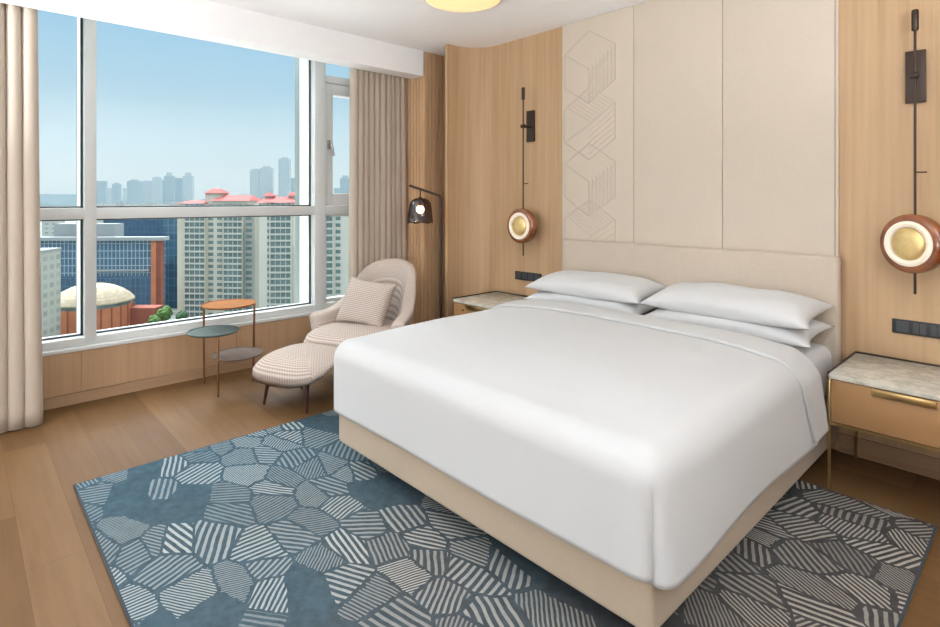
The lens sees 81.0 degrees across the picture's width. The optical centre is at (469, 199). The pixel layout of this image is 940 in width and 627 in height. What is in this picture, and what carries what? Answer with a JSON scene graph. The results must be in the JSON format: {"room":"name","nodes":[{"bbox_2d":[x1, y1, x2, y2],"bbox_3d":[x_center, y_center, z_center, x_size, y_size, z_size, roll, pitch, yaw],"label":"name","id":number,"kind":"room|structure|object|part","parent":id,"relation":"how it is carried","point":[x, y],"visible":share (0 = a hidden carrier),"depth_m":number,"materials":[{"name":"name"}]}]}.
{"room":"hotel room","nodes":[
{"label":"hotel room","id":0,"kind":"room"},
{"bbox_2d":[42,316,311,398],"bbox_3d":[-3.248,1.237,3.548,6.488,0.366,0.280,0,0,-43],"label":"wall","id":1,"kind":"structure","parent":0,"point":[72,372],"depth_m":4.14,"materials":[{"name":"brown wood"}]},
{"bbox_2d":[43,356,263,410],"bbox_3d":[-3.232,1.382,3.531,6.488,0.076,0.226,0,0,-43],"label":"baseboard","id":2,"kind":"structure","parent":1,"relation":"attached to","point":[104,392],"depth_m":4.10,"materials":[{"name":"brown wood"}]},
{"bbox_2d":[40,17,349,356],"bbox_3d":[-3.306,-0.188,3.610,6.488,2.484,0.470,0,0,-43],"label":"window","id":3,"kind":"structure","parent":1,"relation":"attached to","point":[315,90],"depth_m":4.55,"materials":[{"name":"grey metal"}]},
{"bbox_3d":[-1.312,-0.489,5.197,0.051,0.152,0.060,0,0,-43],"label":"handle","id":4,"kind":"part","parent":3,"relation":"part of","materials":[{"name":"metal"}]},
{"bbox_3d":[-1.164,0.553,5.464,0.680,0.830,0.080,0,0,-43],"label":"sash frame","id":5,"kind":"part","parent":3,"relation":"part of","materials":[{"name":"white"}]},
{"bbox_3d":[-1.156,-0.527,5.455,0.680,1.159,0.105,0,0,-43],"label":"casement sash","id":6,"kind":"part","parent":3,"relation":"part of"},
{"bbox_2d":[207,0,649,55],"bbox_3d":[-0.934,-1.530,1.625,7.550,0.200,6.250,0,0,-43],"label":"ceiling","id":7,"kind":"structure","parent":0,"point":[414,24],"depth_m":4.29,"materials":[{"name":"white paint"}]},
{"bbox_2d":[424,0,501,11],"bbox_3d":[-0.050,-1.408,3.844,0.556,0.042,0.556,0,0,-43],"label":"ceiling lamp","id":8,"kind":"object","parent":7,"relation":"attached to","point":[447,5],"visible":1,"depth_m":3.92,"materials":[{"name":"beige glass"}]},
{"bbox_2d":[0,367,939,626],"bbox_3d":[-0.934,1.480,1.625,7.550,0.120,6.250,0,0,-43],"label":"floor","id":9,"kind":"structure","parent":0,"point":[54,573],"depth_m":2.83,"materials":[{"name":"brown wood"}]},
{"bbox_2d":[0,2,43,433],"bbox_3d":[-3.125,0.064,3.140,1.092,2.688,0.159,0,0,-43],"label":"curtain","id":10,"kind":"object","parent":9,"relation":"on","point":[21,370],"visible":0.99,"depth_m":3.38,"materials":[{"name":"beige fabric"}]},
{"bbox_2d":[186,299,262,396],"bbox_3d":[-1.859,1.109,4.153,0.525,0.619,0.560,0,0,-43],"label":"side table","id":11,"kind":"object","parent":9,"relation":"on","point":[237,353],"visible":1,"depth_m":4.15,"materials":[{"name":"orange metal"}]},
{"bbox_3d":[-2.056,1.111,4.249,0.017,0.614,0.028,0,0,-33],"label":"leg","id":12,"kind":"part","parent":11,"relation":"part of","materials":[{"name":"orange metal"}]},
{"bbox_3d":[-1.823,1.193,3.975,0.018,0.450,0.042,0,0,-36],"label":"leg","id":13,"kind":"part","parent":11,"relation":"part of","materials":[{"name":"orange metal"}]},
{"bbox_3d":[-1.690,1.111,4.297,0.017,0.616,0.072,0,0,-33],"label":"leg","id":14,"kind":"part","parent":11,"relation":"part of","materials":[{"name":"orange metal"}]},
{"bbox_2d":[252,343,336,413],"bbox_3d":[-1.180,1.239,3.904,0.658,0.362,0.541,0,0,25],"label":"ottoman","id":15,"kind":"object","parent":9,"relation":"on","point":[301,365],"visible":0.89,"depth_m":3.71,"materials":[{"name":"beige fabric"}]},
{"bbox_3d":[-1.406,1.293,3.829,0.070,0.253,0.037,0,0,-39],"label":"leg","id":16,"kind":"part","parent":15,"relation":"part of","materials":[{"name":"brown wood"}]},
{"bbox_2d":[252,343,336,388],"bbox_3d":[-1.180,1.151,3.904,0.657,0.187,0.540,0,0,25],"label":"cushion","id":17,"kind":"object","parent":15,"relation":"on","point":[302,364],"depth_m":3.71,"materials":[{"name":"beige fabric"}]},
{"bbox_3d":[-1.094,1.293,3.682,0.037,0.253,0.070,0,0,-1],"label":"leg","id":18,"kind":"part","parent":15,"relation":"part of","materials":[{"name":"brown wood"}]},
{"bbox_2d":[303,258,416,347],"bbox_3d":[-0.849,0.974,4.558,0.907,0.893,0.938,0,0,23],"label":"armchair","id":19,"kind":"object","parent":9,"relation":"on","point":[325,331],"visible":0.36,"depth_m":4.59,"materials":[{"name":"beige fabric"}]},
{"bbox_3d":[-0.892,1.093,4.458,0.710,0.165,0.720,0,0,23],"label":"seat","id":20,"kind":"part","parent":19,"relation":"part of","materials":[{"name":"beige fabric"}]},
{"bbox_2d":[335,276,397,325],"bbox_3d":[-0.865,0.855,4.572,0.483,0.408,0.227,0,0,21],"label":"throw pillow","id":21,"kind":"object","parent":19,"relation":"on","point":[364,302],"visible":0.97,"depth_m":4.51,"materials":[{"name":"beige fabric"}]},
{"bbox_2d":[407,185,441,318],"bbox_3d":[-0.357,0.638,4.855,0.250,1.562,0.558,0,0,-43],"label":"floor lamp","id":22,"kind":"object","parent":9,"relation":"on","point":[420,209],"visible":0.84,"depth_m":4.84,"materials":[{"name":"brown metal"}]},
{"bbox_3d":[-0.447,0.097,4.943,0.221,0.228,0.231,0,0,-43],"label":"lamp shade","id":23,"kind":"part","parent":22,"relation":"part of","materials":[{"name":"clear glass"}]},
{"bbox_2d":[453,291,527,315],"bbox_3d":[0.271,1.127,4.631,0.550,0.585,0.666,0,0,-43],"label":"nightstand","id":24,"kind":"object","parent":9,"relation":"on","point":[466,304],"visible":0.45,"depth_m":4.65,"materials":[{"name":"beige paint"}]},
{"bbox_3d":[0.086,0.970,4.458,0.018,0.202,0.636,0,0,-43],"label":"drawer","id":25,"kind":"part","parent":24,"relation":"part of","materials":[{"name":"beige paint"}]},
{"bbox_3d":[0.047,0.886,4.477,0.012,0.032,0.230,0,0,-43],"label":"handle","id":26,"kind":"part","parent":24,"relation":"part of","materials":[{"name":"gold metal"}]},
{"bbox_2d":[73,410,937,626],"bbox_3d":[0.029,1.413,2.550,2.680,0.012,2.970,0,0,-43],"label":"rug","id":27,"kind":"object","parent":9,"relation":"on","point":[289,524],"visible":0.59,"depth_m":2.18,"materials":[{"name":"blue carpet"}]},
{"bbox_2d":[339,239,840,626],"bbox_3d":[0.664,0.861,3.056,2.109,1.092,1.905,0,0,-43],"label":"bed","id":28,"kind":"object","parent":27,"relation":"on","point":[818,277],"visible":0.27,"depth_m":2.69,"materials":[{"name":"beige fabric"}]},
{"bbox_2d":[334,300,828,589],"bbox_3d":[0.464,0.911,2.817,1.638,0.467,2.021,0,0,-43],"label":"duvet","id":29,"kind":"object","parent":28,"relation":"on","point":[637,442],"visible":1,"depth_m":2.16,"materials":[{"name":"white fabric"}]},
{"bbox_2d":[524,291,657,314],"bbox_3d":[0.880,0.702,3.924,0.434,0.143,0.944,0,0,-43],"label":"pillow","id":30,"kind":"object","parent":28,"relation":"on","point":[639,308],"visible":0.32,"depth_m":3.71,"materials":[{"name":"white fabric"}]},
{"bbox_2d":[525,270,666,303],"bbox_3d":[0.887,0.603,3.938,0.433,0.164,0.944,0,0,-44],"label":"pillow","id":31,"kind":"object","parent":30,"relation":"on","point":[604,286],"visible":0.99,"depth_m":3.77,"materials":[{"name":"white fabric"}]},
{"bbox_3d":[1.411,0.728,3.754,0.064,0.825,1.903,0,0,-43],"label":"headboard","id":32,"kind":"part","parent":28,"relation":"part of","materials":[{"name":"beige fabric"}]},
{"bbox_3d":[0.659,0.941,3.018,2.010,0.285,1.815,0,0,-43],"label":"mattress","id":33,"kind":"part","parent":28,"relation":"part of","materials":[{"name":"white fabric"}]},
{"bbox_2d":[645,308,834,347],"bbox_3d":[1.524,0.698,3.219,0.434,0.139,0.950,0,0,-43],"label":"pillow","id":34,"kind":"object","parent":28,"relation":"on","point":[786,336],"visible":0.4,"depth_m":2.97,"materials":[{"name":"white fabric"}]},
{"bbox_2d":[640,282,835,329],"bbox_3d":[1.533,0.595,3.232,0.432,0.173,0.950,0,0,-41],"label":"pillow","id":35,"kind":"object","parent":34,"relation":"on","point":[776,308],"visible":0.97,"depth_m":3.06,"materials":[{"name":"white fabric"}]},
{"bbox_2d":[827,351,939,489],"bbox_3d":[2.156,1.127,2.610,0.550,0.585,0.666,0,0,-43],"label":"nightstand","id":36,"kind":"object","parent":9,"relation":"on","point":[897,399],"visible":1,"depth_m":2.56,"materials":[{"name":"beige paint"}]},
{"bbox_3d":[1.747,1.142,2.675,0.012,0.554,0.012,0,0,-43],"label":"leg","id":37,"kind":"part","parent":36,"relation":"part of","materials":[{"name":"gold metal"}]},
{"bbox_3d":[2.126,1.142,3.028,0.012,0.554,0.012,0,0,-43],"label":"leg","id":38,"kind":"part","parent":36,"relation":"part of","materials":[{"name":"gold metal"}]},
{"bbox_3d":[1.970,1.081,2.436,0.012,0.011,0.648,0,0,-43],"label":"rail","id":39,"kind":"part","parent":36,"relation":"part of","materials":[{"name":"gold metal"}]},
{"bbox_3d":[1.971,0.970,2.437,0.018,0.202,0.636,0,0,-43],"label":"drawer","id":40,"kind":"part","parent":36,"relation":"part of","materials":[{"name":"beige paint"}]},
{"bbox_3d":[1.932,0.886,2.456,0.012,0.032,0.230,0,0,-43],"label":"handle","id":41,"kind":"part","parent":36,"relation":"part of","materials":[{"name":"gold metal"}]},
{"bbox_2d":[405,0,939,458],"bbox_3d":[1.384,-0.005,3.889,0.772,2.850,6.100,0,0,-43],"label":"wall","id":42,"kind":"structure","parent":0,"point":[483,101],"depth_m":4.62,"materials":[{"name":"brown wood"}]},
{"bbox_2d":[0,0,422,78],"bbox_3d":[-2.877,-1.310,3.142,6.477,0.240,0.180,0,0,-43],"label":"curtain pelmet","id":43,"kind":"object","parent":42,"relation":"attached to","point":[205,20],"depth_m":4.14,"materials":[{"name":"white paint"}]},
{"bbox_2d":[348,67,406,285],"bbox_3d":[-0.885,0.064,5.273,0.640,2.688,0.167,0,0,-41],"label":"curtain","id":44,"kind":"object","parent":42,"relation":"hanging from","point":[377,131],"visible":0.67,"depth_m":5.20,"materials":[{"name":"beige fabric"}]},
{"bbox_2d":[507,87,536,255],"bbox_3d":[0.472,-0.242,4.713,0.180,1.435,0.300,0,0,-43],"label":"wall sconce","id":45,"kind":"object","parent":42,"relation":"attached to","point":[522,223],"visible":1,"depth_m":4.69,"materials":[{"name":"brown metal"}]},
{"bbox_3d":[0.454,-0.223,4.696,0.012,1.395,0.011,0,0,-43],"label":"rod","id":46,"kind":"part","parent":45,"relation":"part of","materials":[{"name":"brown metal"}]},
{"bbox_3d":[0.526,-0.640,4.771,0.021,0.270,0.084,0,0,-43],"label":"wall plate","id":47,"kind":"part","parent":45,"relation":"part of","materials":[{"name":"brown metal"}]},
{"bbox_2d":[515,271,541,281],"bbox_3d":[0.505,0.668,4.798,0.014,0.074,0.300,0,0,-43],"label":"panel","id":48,"kind":"object","parent":42,"relation":"attached to","point":[520,275],"visible":0.91,"depth_m":4.80,"materials":[{"name":"black plastic"}]},
{"bbox_2d":[516,272,520,278],"bbox_3d":[0.430,0.668,4.872,0.005,0.056,0.054,0,0,-43],"label":"outlet","id":49,"kind":"object","parent":48,"relation":"attached to","point":[518,274],"depth_m":4.87,"materials":[{"name":"black plastic"}]},
{"bbox_2d":[562,6,633,270],"bbox_3d":[0.984,-0.154,4.277,0.028,2.548,0.650,0,0,-43],"label":"wall panel","id":50,"kind":"object","parent":42,"relation":"attached to","point":[598,51],"visible":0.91,"depth_m":4.25,"materials":[{"name":"beige fabric"}]},
{"bbox_2d":[634,0,722,248],"bbox_3d":[1.426,-0.154,3.806,0.025,2.548,0.637,0,0,-43],"label":"wall panel","id":51,"kind":"object","parent":42,"relation":"attached to","point":[678,44],"visible":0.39,"depth_m":3.77,"materials":[{"name":"beige fabric"}]},
{"bbox_2d":[723,0,834,255],"bbox_3d":[1.857,-0.154,3.344,0.025,2.548,0.622,0,0,-43],"label":"wall panel","id":52,"kind":"object","parent":42,"relation":"attached to","point":[779,55],"visible":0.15,"depth_m":3.31,"materials":[{"name":"beige fabric"}]},
{"bbox_2d":[835,0,838,256],"bbox_3d":[2.079,-0.154,3.113,0.016,2.549,0.014,0,0,-43],"label":"trim","id":53,"kind":"structure","parent":42,"relation":"attached to","point":[836,1],"depth_m":3.11,"materials":[{"name":"beige fabric"}]},
{"bbox_2d":[839,432,939,479],"bbox_3d":[2.772,1.367,2.380,0.020,0.105,2.000,0,0,-43],"label":"baseboard","id":54,"kind":"structure","parent":42,"relation":"attached to","point":[928,466],"depth_m":2.93,"materials":[{"name":"brown wood"}]},
{"bbox_2d":[880,9,939,293],"bbox_3d":[2.263,-0.242,2.776,0.188,1.435,0.299,0,0,-11],"label":"wall sconce","id":55,"kind":"object","parent":42,"relation":"attached to","point":[910,243],"visible":1,"depth_m":2.77,"materials":[{"name":"brown metal"}]},
{"bbox_3d":[2.313,-0.640,2.854,0.021,0.270,0.084,0,0,-43],"label":"wall plate","id":56,"kind":"part","parent":55,"relation":"part of","materials":[{"name":"brown metal"}]},
{"bbox_3d":[2.246,-0.223,2.775,0.012,1.395,0.011,0,0,-43],"label":"rod","id":57,"kind":"part","parent":55,"relation":"part of","materials":[{"name":"brown metal"}]},
{"bbox_2d":[892,318,939,338],"bbox_3d":[2.350,0.667,2.820,0.014,0.074,0.300,0,0,-43],"label":"panel","id":58,"kind":"object","parent":42,"relation":"attached to","point":[924,329],"visible":1,"depth_m":2.85,"materials":[{"name":"black plastic"}]},
{"bbox_2d":[896,321,908,332],"bbox_3d":[2.275,0.667,2.893,0.005,0.056,0.054,0,0,-43],"label":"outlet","id":59,"kind":"object","parent":58,"relation":"attached to","point":[901,326],"depth_m":2.89,"materials":[{"name":"black plastic"}]},
{"bbox_2d":[913,323,925,334],"bbox_3d":[2.323,0.667,2.842,0.004,0.056,0.054,0,0,-43],"label":"switch","id":60,"kind":"object","parent":58,"relation":"attached to","point":[918,328],"depth_m":2.84,"materials":[{"name":"black plastic"}]},
{"bbox_2d":[930,325,939,336],"bbox_3d":[2.371,0.667,2.791,0.004,0.056,0.054,0,0,-43],"label":"switch","id":61,"kind":"object","parent":58,"relation":"attached to","point":[934,329],"depth_m":2.80,"materials":[{"name":"black plastic"}]},
{"label":"outside","id":62,"kind":"structure","parent":0,"visible":0},
{"bbox_2d":[40,221,176,320],"bbox_3d":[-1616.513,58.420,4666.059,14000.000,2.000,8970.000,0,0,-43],"label":"ground","id":63,"kind":"structure","parent":62,"point":[173,317],"depth_m":291.06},
{"bbox_2d":[41,248,61,337],"bbox_3d":[-166.361,37.920,204.303,19.100,39.000,14.500,0,0,-8],"label":"office building","id":64,"kind":"structure","parent":63,"relation":"on","point":[50,257],"depth_m":206.85,"materials":[{"name":"concrete"}]},
{"bbox_2d":[42,221,64,236],"bbox_3d":[-320.919,34.065,423.661,12.218,46.709,7.331,0,0,-3],"label":"block","id":65,"kind":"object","parent":63,"relation":"on","point":[47,226],"visible":0.02,"depth_m":419.89,"materials":[{"name":"white concrete"}]},
{"bbox_2d":[40,194,75,205],"bbox_3d":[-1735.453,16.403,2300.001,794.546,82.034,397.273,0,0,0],"label":"hill","id":66,"kind":"structure","parent":63,"relation":"on","point":[45,199],"depth_m":2192.04,"materials":[{"name":"blue"}]},
{"bbox_2d":[97,203,106,222],"bbox_3d":[-486.571,31.011,723.906,13.091,52.818,7.855,0,0,6],"label":"block","id":67,"kind":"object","parent":63,"relation":"on","point":[98,204],"visible":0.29,"depth_m":719.86,"materials":[{"name":"white concrete"}]},
{"bbox_2d":[97,181,107,203],"bbox_3d":[-1008.815,2.811,1505.816,25.909,109.218,11.659,0,0,-4],"label":"high rise","id":68,"kind":"structure","parent":63,"relation":"on","point":[102,186],"depth_m":1500.32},
{"bbox_2d":[40,223,169,305],"bbox_3d":[-183.836,34.670,275.677,66.000,45.500,14.500,0,0,-2],"label":"office building","id":69,"kind":"structure","parent":63,"relation":"on","point":[136,264],"depth_m":270.24,"materials":[{"name":"blue glass"}]},
{"bbox_3d":[-155.489,38.720,271.964,2.400,37.400,3.900,0,0,-2],"label":"brick frame","id":70,"kind":"part","parent":69,"relation":"part of","materials":[{"name":"brick"}]},
{"bbox_2d":[108,188,111,203],"bbox_3d":[-1024.925,11.702,1564.138,18.436,91.436,8.296,0,0,-4],"label":"high rise","id":71,"kind":"structure","parent":63,"relation":"on","point":[109,189],"depth_m":1560.28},
{"bbox_2d":[61,283,163,334],"bbox_3d":[-154.125,46.270,232.000,40.200,22.300,30.400,0,0,0],"label":"domed hall","id":72,"kind":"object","parent":63,"relation":"on","point":[116,307],"visible":0.51,"depth_m":226.02,"materials":[{"name":"orange brick"}]},
{"bbox_2d":[112,183,121,203],"bbox_3d":[-966.457,4.902,1504.591,20.455,105.036,9.205,0,0,-4],"label":"high rise","id":73,"kind":"structure","parent":63,"relation":"on","point":[116,187],"depth_m":1500.32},
{"bbox_2d":[114,203,126,205],"bbox_3d":[-485.666,30.793,764.095,13.818,53.254,8.291,0,0,-9],"label":"block","id":74,"kind":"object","parent":63,"relation":"on","point":[117,204],"visible":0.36,"depth_m":760.33,"materials":[{"name":"grey concrete"}]},
{"bbox_2d":[122,188,126,202],"bbox_3d":[-1037.414,10.720,1652.357,10.500,93.400,4.725,0,0,-4],"label":"high rise","id":75,"kind":"structure","parent":63,"relation":"on","point":[124,190],"depth_m":1650.20,"materials":[{"name":"concrete"}]},
{"bbox_2d":[103,219,162,235],"bbox_3d":[-194.000,31.770,340.000,52.800,51.300,20.800,0,0,0],"label":"office building","id":76,"kind":"structure","parent":63,"relation":"on","point":[136,227],"depth_m":329.98,"materials":[{"name":"blue glass"}]},
{"bbox_2d":[127,179,141,203],"bbox_3d":[-870.558,2.193,1426.954,30.982,110.454,13.942,0,0,-4],"label":"high rise","id":77,"kind":"structure","parent":63,"relation":"on","point":[134,187],"depth_m":1420.13,"materials":[{"name":"concrete"}]},
{"bbox_2d":[126,204,147,205],"bbox_3d":[-427.316,31.265,706.101,20.364,52.309,12.218,0,0,3],"label":"block","id":78,"kind":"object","parent":63,"relation":"on","point":[126,204],"visible":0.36,"depth_m":700.19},
{"bbox_2d":[142,181,151,203],"bbox_3d":[-867.114,2.665,1476.899,30.736,109.509,13.831,0,0,-4],"label":"high rise","id":79,"kind":"structure","parent":63,"relation":"on","point":[146,185],"depth_m":1470.23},
{"bbox_2d":[148,314,161,322],"bbox_3d":[-129.448,52.314,226.131,6.134,10.212,5.628,0,0,0],"label":"tree","id":80,"kind":"object","parent":63,"relation":"on","point":[153,318],"visible":0.59,"depth_m":224.59,"materials":[{"name":"green plant"}]},
{"bbox_2d":[152,177,161,203],"bbox_3d":[-786.914,-0.507,1384.506,20.073,115.854,9.033,0,0,-4],"label":"high rise","id":81,"kind":"structure","parent":63,"relation":"on","point":[156,181],"depth_m":1380.14,"materials":[{"name":"concrete"}]},
{"bbox_2d":[162,180,163,203],"bbox_3d":[-850.660,1.084,1522.171,9.673,112.673,4.353,0,0,-4],"label":"high rise","id":82,"kind":"structure","parent":63,"relation":"on","point":[162,180],"depth_m":1520.05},
{"bbox_2d":[156,305,172,320],"bbox_3d":[-129.253,51.005,232.775,5.494,12.830,6.315,0,0,0],"label":"tree","id":83,"kind":"object","parent":63,"relation":"on","point":[165,313],"visible":0.98,"depth_m":231.38,"materials":[{"name":"green plant"}]},
{"bbox_2d":[164,173,174,203],"bbox_3d":[-795.235,-7.416,1455.326,23.727,129.673,10.677,0,0,-4],"label":"high rise","id":84,"kind":"structure","parent":63,"relation":"on","point":[169,179],"depth_m":1450.26,"materials":[{"name":"concrete"}]},
{"bbox_2d":[163,219,176,307],"bbox_3d":[-157.463,30.920,297.992,11.600,53.000,12.400,0,0,-3],"label":"office building","id":85,"kind":"structure","parent":63,"relation":"on","point":[169,225],"depth_m":291.92,"materials":[{"name":"teal glass"}]},
{"bbox_2d":[169,202,183,205],"bbox_3d":[-397.580,30.402,744.797,16.146,54.036,9.687,0,0,8],"label":"block","id":86,"kind":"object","parent":63,"relation":"on","point":[170,203],"visible":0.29,"depth_m":740.72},
{"bbox_2d":[175,178,182,201],"bbox_3d":[-794.639,-1.280,1504.591,20.455,117.400,9.205,0,0,-4],"label":"high rise","id":87,"kind":"structure","parent":63,"relation":"on","point":[178,181],"depth_m":1499.96,"materials":[{"name":"concrete"}]},
{"bbox_2d":[176,310,188,318],"bbox_3d":[-122.801,52.171,234.095,5.348,10.497,6.374,0,0,0],"label":"tree","id":88,"kind":"object","parent":63,"relation":"on","point":[181,314],"visible":0.66,"depth_m":232.71,"materials":[{"name":"green plant"}]},
{"bbox_2d":[183,173,193,203],"bbox_3d":[-745.144,-7.416,1455.326,23.727,129.673,10.677,0,0,-4],"label":"high rise","id":89,"kind":"structure","parent":63,"relation":"on","point":[188,179],"depth_m":1450.26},
{"bbox_2d":[177,189,262,317],"bbox_3d":[-117.191,26.030,261.925,37.000,63.020,17.150,0,0,4],"label":"apartment tower","id":90,"kind":"structure","parent":63,"relation":"on","point":[218,258],"depth_m":254.24,"materials":[{"name":"white concrete"}]},
{"bbox_2d":[250,169,258,197],"bbox_3d":[-509.697,-8.235,1304.775,21.273,131.309,9.573,0,0,-4],"label":"high rise","id":91,"kind":"structure","parent":63,"relation":"on","point":[254,173],"depth_m":1300.01,"materials":[{"name":"concrete"}]},
{"bbox_2d":[194,194,333,205],"bbox_3d":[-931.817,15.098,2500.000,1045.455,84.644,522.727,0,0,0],"label":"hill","id":92,"kind":"structure","parent":63,"relation":"on","point":[239,194],"depth_m":2389.91,"materials":[{"name":"red"}]},
{"bbox_2d":[259,166,273,198],"bbox_3d":[-483.236,-11.098,1306.632,29.545,137.036,13.295,0,0,-4],"label":"high rise","id":93,"kind":"structure","parent":63,"relation":"on","point":[266,173],"depth_m":1300.01,"materials":[{"name":"concrete"}]},
{"bbox_2d":[256,192,294,307],"bbox_3d":[-85.905,26.980,249.925,17.000,61.120,16.150,0,0,-3],"label":"apartment tower","id":94,"kind":"structure","parent":63,"relation":"on","point":[276,234],"depth_m":242.48,"materials":[{"name":"white concrete"}]},
{"bbox_2d":[278,157,290,196],"bbox_3d":[-423.119,-19.871,1255.612,25.000,154.582,11.250,0,0,-4],"label":"high rise","id":95,"kind":"structure","parent":63,"relation":"on","point":[284,164],"depth_m":1250.20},
{"bbox_2d":[291,178,294,191],"bbox_3d":[-425.025,2.320,1323.232,14.400,110.200,6.480,0,0,-4],"label":"high rise","id":96,"kind":"structure","parent":63,"relation":"on","point":[292,179],"depth_m":1320.00,"materials":[{"name":"blue"}]},
{"bbox_2d":[334,188,339,205],"bbox_3d":[-344.249,13.229,1423.187,14.200,88.382,6.390,0,0,-4],"label":"high rise","id":97,"kind":"structure","parent":63,"relation":"on","point":[336,190],"depth_m":1419.96,"materials":[{"name":"blue"}]},
{"bbox_2d":[326,216,348,296],"bbox_3d":[-56.284,29.980,239.925,17.000,55.120,16.150,0,0,-5],"label":"apartment tower","id":98,"kind":"structure","parent":63,"relation":"on","point":[337,227],"depth_m":232.91,"materials":[{"name":"white concrete"}]},
{"bbox_2d":[340,175,348,205],"bbox_3d":[-295.825,-0.280,1305.305,23.636,115.400,10.636,0,0,-4],"label":"high rise","id":99,"kind":"structure","parent":63,"relation":"on","point":[344,181],"depth_m":1300.01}
]}

